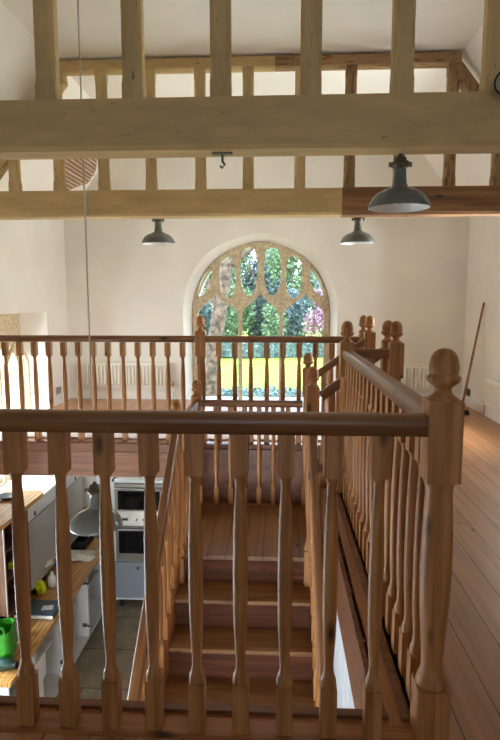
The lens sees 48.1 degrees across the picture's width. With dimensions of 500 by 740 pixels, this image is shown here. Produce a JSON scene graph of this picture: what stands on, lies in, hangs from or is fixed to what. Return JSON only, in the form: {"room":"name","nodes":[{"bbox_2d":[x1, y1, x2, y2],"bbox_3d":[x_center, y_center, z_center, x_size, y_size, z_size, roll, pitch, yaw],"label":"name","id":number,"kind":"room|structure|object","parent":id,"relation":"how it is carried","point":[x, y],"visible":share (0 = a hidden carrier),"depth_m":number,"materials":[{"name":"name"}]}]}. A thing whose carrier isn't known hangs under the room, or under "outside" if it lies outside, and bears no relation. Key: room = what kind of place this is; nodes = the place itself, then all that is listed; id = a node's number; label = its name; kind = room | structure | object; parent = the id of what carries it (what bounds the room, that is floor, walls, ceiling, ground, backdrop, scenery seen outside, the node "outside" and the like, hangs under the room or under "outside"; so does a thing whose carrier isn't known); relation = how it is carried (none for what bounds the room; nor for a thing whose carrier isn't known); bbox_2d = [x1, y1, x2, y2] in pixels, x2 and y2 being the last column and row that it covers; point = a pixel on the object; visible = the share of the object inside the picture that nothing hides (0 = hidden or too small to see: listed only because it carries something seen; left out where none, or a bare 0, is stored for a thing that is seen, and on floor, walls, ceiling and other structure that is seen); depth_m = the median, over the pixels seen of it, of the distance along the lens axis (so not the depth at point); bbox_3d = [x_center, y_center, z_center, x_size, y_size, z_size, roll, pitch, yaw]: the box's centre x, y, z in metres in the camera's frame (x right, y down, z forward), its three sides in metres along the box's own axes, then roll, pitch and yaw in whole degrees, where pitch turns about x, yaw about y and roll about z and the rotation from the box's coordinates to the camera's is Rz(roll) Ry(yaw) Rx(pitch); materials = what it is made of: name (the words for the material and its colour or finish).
{"room":"stair landing","nodes":[
{"label":"stair landing","id":0,"kind":"room"},
{"bbox_2d":[0,220,69,396],"bbox_3d":[-2.836,1.046,2.397,0.500,4.840,10.800,0,7,3],"label":"wall","id":1,"kind":"structure","parent":0,"point":[32,252],"depth_m":6.27,"materials":[{"name":"paint"}]},
{"bbox_2d":[0,509,31,617],"bbox_3d":[-2.269,1.707,5.051,0.362,0.840,0.480,0,7,3],"label":"upper cabinet","id":2,"kind":"object","parent":1,"relation":"attached to","point":[7,589],"visible":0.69,"depth_m":5.00,"materials":[{"name":"wood"}]},
{"bbox_2d":[4,535,12,554],"bbox_3d":[-2.281,1.580,5.036,0.318,0.016,0.444,0,7,3],"label":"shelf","id":3,"kind":"object","parent":2,"relation":"attached to","point":[7,538],"depth_m":5.06,"materials":[{"name":"brown wood"}]},
{"bbox_2d":[6,562,13,582],"bbox_3d":[-2.281,1.848,5.069,0.318,0.016,0.444,0,7,3],"label":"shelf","id":4,"kind":"object","parent":2,"relation":"attached to","point":[9,572],"depth_m":5.06,"materials":[{"name":"brown wood"}]},
{"bbox_2d":[8,559,13,569],"bbox_3d":[-2.180,1.794,5.178,0.070,0.060,0.100,0,7,3],"label":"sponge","id":5,"kind":"object","parent":2,"relation":"on","point":[10,564],"visible":0.34,"depth_m":5.13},
{"bbox_2d":[0,490,42,531],"bbox_3d":[-2.241,1.270,5.001,0.400,0.038,1.070,0,7,3],"label":"plank","id":6,"kind":"object","parent":2,"relation":"on","point":[31,497],"visible":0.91,"depth_m":5.16,"materials":[{"name":"brown wood"}]},
{"bbox_2d":[0,492,11,499],"bbox_3d":[-2.296,1.198,5.293,0.170,0.032,0.170,0,7,3],"label":"dish","id":7,"kind":"object","parent":6,"relation":"on","point":[8,495],"visible":0.78,"depth_m":5.32,"materials":[{"name":"ceramic"}]},
{"bbox_2d":[0,312,48,493],"bbox_3d":[-2.643,0.339,5.937,0.489,1.880,1.410,0,7,3],"label":"window","id":8,"kind":"structure","parent":1,"relation":"in","point":[30,323],"depth_m":6.53,"materials":[{"name":"glass"}]},
{"bbox_2d":[22,475,82,590],"bbox_3d":[-2.220,1.613,6.026,0.356,0.830,1.440,0,7,3],"label":"upper cabinet","id":9,"kind":"object","parent":1,"relation":"attached to","point":[41,515],"visible":0.39,"depth_m":5.74,"materials":[{"name":"wood"}]},
{"bbox_2d":[56,386,60,394],"bbox_3d":[-2.343,0.252,6.854,0.012,0.086,0.146,0,7,3],"label":"wall socket","id":10,"kind":"object","parent":1,"relation":"attached to","point":[58,389],"visible":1,"depth_m":6.84,"materials":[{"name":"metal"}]},
{"bbox_2d":[54,391,70,405],"bbox_3d":[-2.337,0.356,6.947,0.016,0.100,0.600,0,7,3],"label":"baseboard","id":11,"kind":"structure","parent":1,"relation":"attached to","point":[58,400],"depth_m":6.88,"materials":[{"name":"white paint"}]},
{"bbox_2d":[0,441,319,477],"bbox_3d":[-0.707,0.805,4.980,3.480,0.308,0.038,0,7,3],"label":"trim","id":12,"kind":"structure","parent":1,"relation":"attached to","point":[126,454],"depth_m":5.00,"materials":[{"name":"brown wood"}]},
{"bbox_2d":[56,599,142,699],"bbox_3d":[-0.104,3.525,2.476,4.980,0.100,10.040,0,7,3],"label":"floor","id":13,"kind":"structure","parent":0,"point":[91,662],"depth_m":6.02,"materials":[{"name":"grey tile"}]},
{"bbox_2d":[0,652,45,696],"bbox_3d":[-2.084,2.788,4.554,0.700,0.855,0.470,0,7,3],"label":"base cabinet","id":14,"kind":"object","parent":13,"relation":"on","point":[40,664],"visible":0.22,"depth_m":4.62,"materials":[{"name":"white wood"}]},
{"bbox_2d":[35,619,62,696],"bbox_3d":[-2.085,2.718,5.127,0.638,0.855,0.677,0,7,3],"label":"base cabinet","id":15,"kind":"object","parent":13,"relation":"on","point":[51,645],"visible":0.17,"depth_m":5.42,"materials":[{"name":"white wood"}]},
{"bbox_2d":[36,637,53,660],"bbox_3d":[-2.154,2.637,5.120,0.480,0.018,0.641,0,7,3],"label":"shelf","id":16,"kind":"object","parent":15,"relation":"attached to","point":[47,641],"depth_m":5.29,"materials":[{"name":"white wood"}]},
{"bbox_2d":[73,578,90,663],"bbox_3d":[-2.051,2.639,5.771,0.638,0.855,0.617,0,7,3],"label":"base cabinet","id":17,"kind":"object","parent":13,"relation":"on","point":[81,627],"visible":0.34,"depth_m":6.04,"materials":[{"name":"white wood"}]},
{"bbox_2d":[88,560,101,635],"bbox_3d":[-2.014,2.555,6.455,0.638,0.855,0.757,0,7,3],"label":"base cabinet","id":18,"kind":"object","parent":13,"relation":"on","point":[94,579],"visible":0.09,"depth_m":6.72,"materials":[{"name":"white wood"}]},
{"bbox_2d":[0,538,99,687],"bbox_3d":[-2.079,2.214,5.517,0.697,0.040,2.600,0,7,3],"label":"countertop","id":19,"kind":"structure","parent":18,"relation":"on","point":[40,628],"depth_m":5.17,"materials":[{"name":"brown wood"}]},
{"bbox_2d":[0,618,17,659],"bbox_3d":[-1.982,2.154,4.505,0.170,0.325,0.274,-1,7,-11],"label":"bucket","id":20,"kind":"object","parent":19,"relation":"on","point":[8,634],"visible":0.89,"depth_m":4.46,"materials":[{"name":"green plastic"}]},
{"bbox_2d":[0,657,18,671],"bbox_3d":[-1.896,2.288,4.346,0.180,0.099,0.090,0,7,3],"label":"power tool","id":21,"kind":"object","parent":19,"relation":"on","point":[5,663],"visible":1,"depth_m":4.32,"materials":[{"name":"teal plastic"}]},
{"bbox_2d":[14,600,58,619],"bbox_3d":[-1.947,2.212,5.176,0.361,0.046,0.262,0,7,3],"label":"book","id":22,"kind":"object","parent":19,"relation":"on","point":[40,609],"visible":0.68,"depth_m":5.13,"materials":[{"name":"paper"}]},
{"bbox_2d":[30,580,45,595],"bbox_3d":[-2.077,2.127,5.482,0.198,0.141,0.092,2,7,16],"label":"reel","id":23,"kind":"object","parent":19,"relation":"on","point":[40,588],"visible":0.81,"depth_m":5.45,"materials":[{"name":"yellow plastic"}]},
{"bbox_2d":[48,571,56,587],"bbox_3d":[-1.989,2.100,5.629,0.084,0.158,0.084,0,7,3],"label":"bottle","id":24,"kind":"object","parent":19,"relation":"on","point":[52,579],"visible":1,"depth_m":5.60,"materials":[{"name":"white ceramic"}]},
{"bbox_2d":[71,536,93,549],"bbox_3d":[-2.092,2.009,6.612,0.400,0.100,0.320,0,7,3],"label":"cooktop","id":25,"kind":"object","parent":19,"relation":"on","point":[81,542],"visible":0.32,"depth_m":6.50,"materials":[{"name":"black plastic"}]},
{"bbox_2d":[71,550,98,561],"bbox_3d":[-1.960,2.065,6.289,0.471,0.060,0.294,0,7,3],"label":"tea towel","id":26,"kind":"object","parent":19,"relation":"on","point":[77,555],"visible":0.6,"depth_m":6.24,"materials":[{"name":"beige fabric"}]},
{"bbox_2d":[88,570,99,585],"bbox_3d":[-2.084,2.474,6.448,0.480,0.018,0.721,0,7,3],"label":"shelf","id":27,"kind":"object","parent":18,"relation":"attached to","point":[93,574],"depth_m":6.65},
{"bbox_2d":[112,477,162,605],"bbox_3d":[-1.313,2.090,7.062,0.660,1.630,0.686,0,7,3],"label":"oven tower","id":28,"kind":"object","parent":13,"relation":"on","point":[128,493],"visible":0.46,"depth_m":6.75,"materials":[{"name":"white metal"}]},
{"bbox_2d":[116,526,143,560],"bbox_3d":[-1.329,2.102,6.762,0.590,0.440,0.086,0,7,3],"label":"oven","id":29,"kind":"object","parent":28,"relation":"in","point":[129,539],"depth_m":6.77,"materials":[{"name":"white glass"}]},
{"bbox_2d":[114,483,161,511],"bbox_3d":[-1.329,1.528,6.691,0.590,0.335,0.086,0,7,3],"label":"oven","id":30,"kind":"object","parent":28,"relation":"in","point":[128,497],"depth_m":6.69,"materials":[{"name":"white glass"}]},
{"bbox_2d":[160,449,326,706],"bbox_3d":[0.198,2.098,3.490,1.540,2.535,3.172,0,7,3],"label":"staircase","id":31,"kind":"structure","parent":13,"relation":"on","point":[262,662],"depth_m":3.74,"materials":[{"name":"brown wood"}]},
{"bbox_2d":[127,434,178,700],"bbox_3d":[-0.557,1.740,2.975,0.058,2.480,2.017,0,7,3],"label":"balustrade","id":32,"kind":"object","parent":31,"relation":"on","point":[167,510],"visible":0.65,"depth_m":3.42,"materials":[{"name":"brown wood"}]},
{"bbox_2d":[169,399,184,583],"bbox_3d":[-0.502,0.963,3.898,0.089,1.539,0.089,0,7,3],"label":"newel post","id":33,"kind":"object","parent":31,"relation":"on","point":[176,404],"visible":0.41,"depth_m":3.85,"materials":[{"name":"brown wood"}]},
{"bbox_2d":[182,401,201,550],"bbox_3d":[-0.480,0.772,4.378,0.085,0.920,0.916,0,7,3],"label":"balustrade","id":34,"kind":"object","parent":31,"relation":"on","point":[194,406],"visible":0.24,"depth_m":4.18,"materials":[{"name":"brown wood"}]},
{"bbox_2d":[191,380,203,503],"bbox_3d":[-0.458,0.626,4.863,0.089,1.091,0.089,0,7,3],"label":"newel post","id":35,"kind":"object","parent":31,"relation":"on","point":[196,385],"visible":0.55,"depth_m":4.78,"materials":[{"name":"brown wood"}]},
{"bbox_2d":[201,399,302,505],"bbox_3d":[0.016,0.714,4.849,0.866,0.920,0.085,0,7,3],"label":"balustrade","id":36,"kind":"object","parent":31,"relation":"on","point":[215,404],"visible":0.57,"depth_m":4.84,"materials":[{"name":"brown wood"}]},
{"bbox_2d":[301,353,312,506],"bbox_3d":[0.491,0.514,4.799,0.089,1.329,0.089,0,7,3],"label":"newel post","id":37,"kind":"object","parent":31,"relation":"on","point":[308,359],"visible":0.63,"depth_m":4.76,"materials":[{"name":"brown wood"}]},
{"bbox_2d":[304,366,319,586],"bbox_3d":[0.419,0.853,3.836,0.089,1.771,0.089,0,7,3],"label":"newel post","id":38,"kind":"object","parent":31,"relation":"on","point":[312,389],"visible":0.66,"depth_m":3.78,"materials":[{"name":"brown wood"}]},
{"bbox_2d":[309,436,323,706],"bbox_3d":[0.373,1.727,2.925,0.058,2.480,2.017,0,7,3],"label":"balustrade","id":39,"kind":"object","parent":31,"relation":"on","point":[316,548],"visible":0.76,"depth_m":3.27,"materials":[{"name":"brown wood"}]},
{"bbox_2d":[318,338,364,463],"bbox_3d":[0.760,0.263,4.743,0.458,1.089,0.058,1,7,6],"label":"balustrade","id":40,"kind":"object","parent":31,"relation":"on","point":[334,362],"visible":0.22,"depth_m":4.71,"materials":[{"name":"brown wood"}]},
{"bbox_2d":[320,347,381,411],"bbox_3d":[0.681,0.385,3.755,0.452,1.089,0.058,0,7,0],"label":"balustrade","id":41,"kind":"object","parent":31,"relation":"on","point":[328,392],"visible":0.06,"depth_m":3.70,"materials":[{"name":"brown wood"}]},
{"bbox_2d":[380,320,391,372],"bbox_3d":[0.906,0.233,3.734,0.089,1.127,0.089,0,7,3],"label":"newel post","id":42,"kind":"object","parent":31,"relation":"on","point":[386,325],"visible":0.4,"depth_m":3.66,"materials":[{"name":"brown wood"}]},
{"bbox_2d":[0,0,490,220],"bbox_3d":[-0.108,-1.762,1.752,5.020,1.130,10.290,0,7,3],"label":"ceiling","id":43,"kind":"structure","parent":0,"point":[172,28],"depth_m":4.34,"materials":[{"name":"white paint"}]},
{"bbox_2d":[65,159,96,190],"bbox_3d":[-1.951,-2.293,6.348,0.392,0.504,0.958,1,7,5],"label":"vent","id":44,"kind":"object","parent":43,"relation":"attached to","point":[73,167],"visible":0.42,"depth_m":6.44,"materials":[{"name":"brown wood"}]},
{"bbox_2d":[70,0,122,535],"bbox_3d":[-0.889,-0.742,3.033,0.304,3.306,0.304,0,7,3],"label":"pendant lamp","id":45,"kind":"object","parent":43,"relation":"hanging from","point":[85,522],"visible":0.84,"depth_m":3.12,"materials":[{"name":"grey metal"}]},
{"bbox_2d":[0,0,499,159],"bbox_3d":[-0.062,-1.692,2.646,4.980,1.285,0.170,0,7,3],"label":"roof truss","id":46,"kind":"object","parent":43,"relation":"attached to","point":[404,121],"visible":0.98,"depth_m":2.62,"materials":[{"name":"brown wood"}]},
{"bbox_2d":[212,152,232,168],"bbox_3d":[-0.134,-1.017,2.727,0.100,0.076,0.040,0,7,3],"label":"ceiling hook","id":47,"kind":"object","parent":46,"relation":"attached to","point":[222,154],"visible":1,"depth_m":2.72,"materials":[{"name":"metal"}]},
{"bbox_2d":[368,153,430,212],"bbox_3d":[0.731,-0.923,2.733,0.299,0.262,0.299,0,7,3],"label":"pendant lamp","id":48,"kind":"object","parent":46,"relation":"hanging from","point":[399,198],"visible":1,"depth_m":2.69,"materials":[{"name":"grey metal"}]},
{"bbox_2d":[494,72,499,94],"bbox_3d":[1.145,-1.264,2.477,0.112,0.116,0.114,4,8,32],"label":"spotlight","id":49,"kind":"object","parent":46,"relation":"attached to","point":[497,78],"visible":1,"depth_m":2.46,"materials":[{"name":"metal"}]},
{"bbox_2d":[0,51,499,219],"bbox_3d":[0.050,-1.957,4.765,4.980,1.277,0.175,0,7,3],"label":"roof truss","id":50,"kind":"object","parent":43,"relation":"attached to","point":[448,199],"visible":0.75,"depth_m":4.73,"materials":[{"name":"brown wood"}]},
{"bbox_2d":[142,219,174,245],"bbox_3d":[-0.830,-1.366,5.052,0.304,0.450,0.304,0,7,3],"label":"pendant lamp","id":51,"kind":"object","parent":50,"relation":"hanging from","point":[157,238],"visible":0.88,"depth_m":5.01,"materials":[{"name":"grey metal"}]},
{"bbox_2d":[340,217,374,244],"bbox_3d":[0.958,-1.349,4.959,0.304,0.450,0.304,0,7,3],"label":"pendant lamp","id":52,"kind":"object","parent":50,"relation":"hanging from","point":[357,237],"visible":0.96,"depth_m":4.92,"materials":[{"name":"grey metal"}]},
{"bbox_2d":[0,398,499,739],"bbox_3d":[-0.104,1.008,2.167,4.980,0.030,10.040,0,7,3],"label":"floor","id":53,"kind":"structure","parent":0,"point":[471,655],"depth_m":2.41,"materials":[{"name":"brown wood"}]},
{"bbox_2d":[0,335,194,441],"bbox_3d":[-1.458,0.164,5.021,1.969,0.950,0.068,0,7,3],"label":"balustrade","id":54,"kind":"object","parent":53,"relation":"on","point":[4,339],"visible":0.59,"depth_m":4.97,"materials":[{"name":"brown wood"}]},
{"bbox_2d":[28,432,320,440],"bbox_3d":[-0.680,0.600,5.295,3.201,0.016,0.444,0,7,3],"label":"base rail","id":55,"kind":"object","parent":53,"relation":"on","point":[30,434],"visible":0.1,"depth_m":5.18,"materials":[{"name":"wood"}]},
{"bbox_2d":[0,695,388,720],"bbox_3d":[-1.098,1.184,1.797,3.035,0.312,0.040,0,7,3],"label":"trim","id":56,"kind":"structure","parent":53,"relation":"on","point":[46,702],"depth_m":1.72,"materials":[{"name":"brown wood"}]},
{"bbox_2d":[195,315,206,442],"bbox_3d":[-0.433,0.083,4.956,0.089,1.127,0.089,0,7,3],"label":"newel post","id":57,"kind":"object","parent":53,"relation":"on","point":[200,344],"visible":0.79,"depth_m":4.89,"materials":[{"name":"brown wood"}]},
{"bbox_2d":[0,409,427,739],"bbox_3d":[-1.072,0.579,1.641,3.095,0.950,0.085,0,7,3],"label":"balustrade","id":58,"kind":"object","parent":53,"relation":"on","point":[58,424],"visible":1,"depth_m":1.58,"materials":[{"name":"brown wood"}]},
{"bbox_2d":[205,336,358,443],"bbox_3d":[0.274,0.177,4.920,1.332,0.950,0.068,0,7,4],"label":"balustrade","id":59,"kind":"object","parent":53,"relation":"on","point":[234,340],"visible":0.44,"depth_m":4.88,"materials":[{"name":"brown wood"}]},
{"bbox_2d":[337,321,354,492],"bbox_3d":[0.620,0.246,3.630,0.089,1.127,0.089,0,7,3],"label":"newel post","id":60,"kind":"object","parent":53,"relation":"on","point":[347,328],"visible":0.55,"depth_m":3.57,"materials":[{"name":"brown wood"}]},
{"bbox_2d":[358,315,366,348],"bbox_3d":[0.975,0.092,4.863,0.089,1.132,0.089,0,7,3],"label":"newel post","id":61,"kind":"object","parent":53,"relation":"on","point":[361,324],"visible":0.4,"depth_m":4.78,"materials":[{"name":"brown wood"}]},
{"bbox_2d":[363,316,375,348],"bbox_3d":[0.993,0.112,4.703,0.089,1.132,0.089,0,7,3],"label":"newel post","id":62,"kind":"object","parent":53,"relation":"on","point":[369,335],"visible":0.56,"depth_m":4.62,"materials":[{"name":"brown wood"}]},
{"bbox_2d":[355,348,389,364],"bbox_3d":[0.772,0.336,3.620,0.221,0.950,0.085,1,7,9],"label":"balustrade","id":63,"kind":"object","parent":53,"relation":"on","point":[370,354],"visible":0.1,"depth_m":3.54,"materials":[{"name":"brown wood"}]},
{"bbox_2d":[340,349,424,723],"bbox_3d":[0.567,0.462,2.601,0.085,0.950,2.013,0,7,3],"label":"balustrade","id":64,"kind":"object","parent":53,"relation":"on","point":[370,388],"visible":0.69,"depth_m":2.05,"materials":[{"name":"brown wood"}]},
{"bbox_2d":[387,321,404,381],"bbox_3d":[0.921,0.252,3.584,0.089,1.127,0.089,0,7,3],"label":"newel post","id":65,"kind":"object","parent":53,"relation":"on","point":[395,362],"visible":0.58,"depth_m":3.50,"materials":[{"name":"brown wood"}]},
{"bbox_2d":[409,348,464,739],"bbox_3d":[0.515,0.502,1.548,0.089,1.127,0.089,0,7,3],"label":"newel post","id":66,"kind":"object","parent":53,"relation":"on","point":[440,462],"visible":1,"depth_m":1.51,"materials":[{"name":"brown wood"}]},
{"bbox_2d":[462,302,484,414],"bbox_3d":[2.476,-0.130,6.240,0.258,1.237,0.280,0,7,3],"label":"broom","id":67,"kind":"object","parent":53,"relation":"on","point":[466,412],"visible":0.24,"depth_m":6.25,"materials":[{"name":"brown wood"}]},
{"bbox_2d":[205,316,322,390],"bbox_3d":[3.080,-3.460,58.786,90.000,0.239,157.700,0,7,3],"label":"ground","id":68,"kind":"structure","parent":0,"point":[226,362],"depth_m":30.33,"materials":[{"name":"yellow plant"}]},
{"bbox_2d":[0,351,4,408],"bbox_3d":[-5.537,0.176,12.925,0.520,4.000,17.100,0,7,3],"label":"wall","id":69,"kind":"structure","parent":68,"relation":"on","point":[1,356],"depth_m":12.17,"materials":[{"name":"white paint"}]},
{"bbox_2d":[199,304,211,335],"bbox_3d":[-3.551,-3.179,39.954,3.005,3.973,2.984,0,7,3],"label":"bush","id":70,"kind":"object","parent":68,"relation":"on","point":[205,311],"visible":0.27,"depth_m":39.23,"materials":[{"name":"green plant"}]},
{"bbox_2d":[203,249,253,305],"bbox_3d":[-1.919,-6.475,45.563,4.439,9.149,4.093,0,7,3],"label":"tree","id":71,"kind":"object","parent":68,"relation":"on","point":[243,265],"visible":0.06,"depth_m":45.39,"materials":[{"name":"green plant"}]},
{"bbox_2d":[223,281,256,335],"bbox_3d":[-1.229,-4.100,42.316,3.540,5.225,3.269,0,7,3],"label":"shrub","id":72,"kind":"object","parent":68,"relation":"on","point":[231,321],"visible":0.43,"depth_m":41.73,"materials":[{"name":"green plant"}]},
{"bbox_2d":[244,288,268,335],"bbox_3d":[0.796,-4.689,48.349,3.644,4.925,2.532,-4,8,-29],"label":"shrub","id":73,"kind":"object","parent":68,"relation":"on","point":[256,328],"visible":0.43,"depth_m":47.50,"materials":[{"name":"green plant"}]},
{"bbox_2d":[240,256,274,301],"bbox_3d":[0.370,-6.777,52.994,4.125,7.935,4.430,3,8,24],"label":"tree","id":74,"kind":"object","parent":68,"relation":"on","point":[251,281],"visible":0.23,"depth_m":51.59,"materials":[{"name":"green plant"}]},
{"bbox_2d":[203,248,316,396],"bbox_3d":[0.009,-1.205,13.566,4.144,6.509,0.996,0,7,3],"label":"leaning tree","id":75,"kind":"object","parent":68,"relation":"on","point":[217,323],"visible":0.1,"depth_m":13.47,"materials":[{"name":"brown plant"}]},
{"bbox_2d":[206,342,322,357],"bbox_3d":[1.937,-1.500,37.034,18.278,1.547,1.511,0,7,3],"label":"hedge","id":76,"kind":"object","parent":68,"relation":"on","point":[226,346],"visible":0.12,"depth_m":36.56,"materials":[{"name":"green plant"}]},
{"bbox_2d":[221,386,320,396],"bbox_3d":[0.678,1.160,15.240,7.141,1.448,1.156,0,7,3],"label":"hedge","id":77,"kind":"object","parent":68,"relation":"on","point":[273,392],"visible":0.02,"depth_m":14.97,"materials":[{"name":"green plant"}]},
{"bbox_2d":[256,248,289,294],"bbox_3d":[2.767,-11.186,68.001,5.363,13.030,4.881,5,9,35],"label":"tree","id":78,"kind":"object","parent":68,"relation":"on","point":[274,286],"visible":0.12,"depth_m":67.32,"materials":[{"name":"green plant"}]},
{"bbox_2d":[261,301,288,335],"bbox_3d":[1.764,-3.194,39.905,2.003,4.015,2.718,0,7,3],"label":"bush","id":79,"kind":"object","parent":68,"relation":"on","point":[271,314],"visible":0.75,"depth_m":39.27,"materials":[{"name":"green plant"}]},
{"bbox_2d":[264,248,315,305],"bbox_3d":[3.466,-7.032,45.127,4.859,10.360,4.582,0,7,3],"label":"tree","id":80,"kind":"object","parent":68,"relation":"on","point":[290,276],"visible":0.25,"depth_m":44.31,"materials":[{"name":"green plant"}]},
{"bbox_2d":[272,285,310,335],"bbox_3d":[3.192,-4.057,42.955,3.623,4.984,2.564,-7,10,-44],"label":"shrub","id":81,"kind":"object","parent":68,"relation":"on","point":[295,313],"visible":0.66,"depth_m":42.33,"materials":[{"name":"green plant"}]},
{"bbox_2d":[298,267,319,332],"bbox_3d":[7.669,-9.593,64.672,4.977,10.680,5.569,0,7,3],"label":"tree","id":82,"kind":"object","parent":68,"relation":"on","point":[314,280],"visible":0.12,"depth_m":63.53,"materials":[{"name":"green plant"}]},
{"bbox_2d":[301,288,323,335],"bbox_3d":[5.524,-3.661,39.685,2.852,4.995,3.412,-4,8,-30],"label":"bush","id":83,"kind":"object","parent":68,"relation":"on","point":[320,318],"visible":0.24,"depth_m":39.92,"materials":[{"name":"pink plant"}]},
{"bbox_2d":[64,154,469,537],"bbox_3d":[0.171,-0.057,7.319,4.980,5.830,0.460,0,7,3],"label":"wall","id":84,"kind":"structure","parent":0,"point":[414,272],"depth_m":6.92,"materials":[{"name":"paint"}]},
{"bbox_2d":[80,476,113,508],"bbox_3d":[-1.966,1.488,7.243,0.620,0.620,0.270,0,7,3],"label":"upper cabinet","id":85,"kind":"object","parent":84,"relation":"attached to","point":[86,480],"visible":0.02,"depth_m":7.16,"materials":[{"name":"white wood"}]},
{"bbox_2d":[86,362,173,399],"bbox_3d":[-1.528,0.141,7.152,1.128,0.474,0.056,0,7,3],"label":"radiator","id":86,"kind":"object","parent":84,"relation":"attached to","point":[101,367],"visible":0.71,"depth_m":7.13,"materials":[{"name":"silver metal"}]},
{"bbox_2d":[192,242,328,400],"bbox_3d":[0.139,-0.596,7.316,1.769,2.100,0.150,0,7,3],"label":"window","id":87,"kind":"structure","parent":84,"relation":"in","point":[239,300],"depth_m":7.19,"materials":[{"name":"stone"}]},
{"bbox_2d":[71,391,459,398],"bbox_3d":[0.148,0.334,7.128,4.960,0.100,0.016,0,7,3],"label":"baseboard","id":88,"kind":"structure","parent":84,"relation":"attached to","point":[74,394],"depth_m":7.21,"materials":[{"name":"white wood"}]},
{"bbox_2d":[375,364,428,389],"bbox_3d":[1.800,0.163,6.979,0.848,0.474,0.056,0,7,3],"label":"radiator","id":89,"kind":"object","parent":84,"relation":"attached to","point":[414,377],"visible":0.28,"depth_m":6.94,"materials":[{"name":"silver metal"}]},
{"bbox_2d":[333,615,354,708],"bbox_3d":[0.631,2.411,2.114,0.088,2.199,5.670,0,7,3],"label":"wall","id":90,"kind":"structure","parent":0,"point":[344,693],"depth_m":4.30,"materials":[{"name":"white paint"}]},
{"bbox_2d":[322,490,409,721],"bbox_3d":[0.496,1.073,2.739,0.120,0.322,2.100,0,7,3],"label":"trim","id":91,"kind":"structure","parent":90,"relation":"attached to","point":[354,641],"depth_m":2.30,"materials":[{"name":"brown wood"}]},
{"bbox_2d":[462,216,499,404],"bbox_3d":[2.587,1.080,2.115,0.400,4.840,10.800,0,7,3],"label":"wall","id":92,"kind":"structure","parent":0,"point":[483,270],"depth_m":6.30,"materials":[{"name":"paint"}]},
{"bbox_2d":[460,394,499,423],"bbox_3d":[2.375,0.960,2.030,0.016,0.100,10.040,0,7,3],"label":"baseboard","id":93,"kind":"structure","parent":92,"relation":"attached to","point":[469,402],"depth_m":6.33,"materials":[{"name":"white wood"}]},
{"bbox_2d":[483,378,499,416],"bbox_3d":[2.509,0.389,5.317,0.056,0.429,1.548,0,7,3],"label":"radiator","id":94,"kind":"object","parent":92,"relation":"attached to","point":[491,402],"visible":1,"depth_m":5.82,"materials":[{"name":"silver metal"}]},
{"bbox_3d":[-2.176,2.073,5.777,0.200,0.175,0.200,0,7,3],"label":"bucket","id":95,"kind":"object","parent":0,"visible":0},
{"bbox_2d":[45,556,55,567],"bbox_3d":[-2.186,1.954,5.773,0.339,0.055,0.293,0,7,3],"label":"draped cloth","id":96,"kind":"object","parent":95,"relation":"on","point":[50,562],"visible":0.16,"depth_m":5.73,"materials":[{"name":"white fabric"}]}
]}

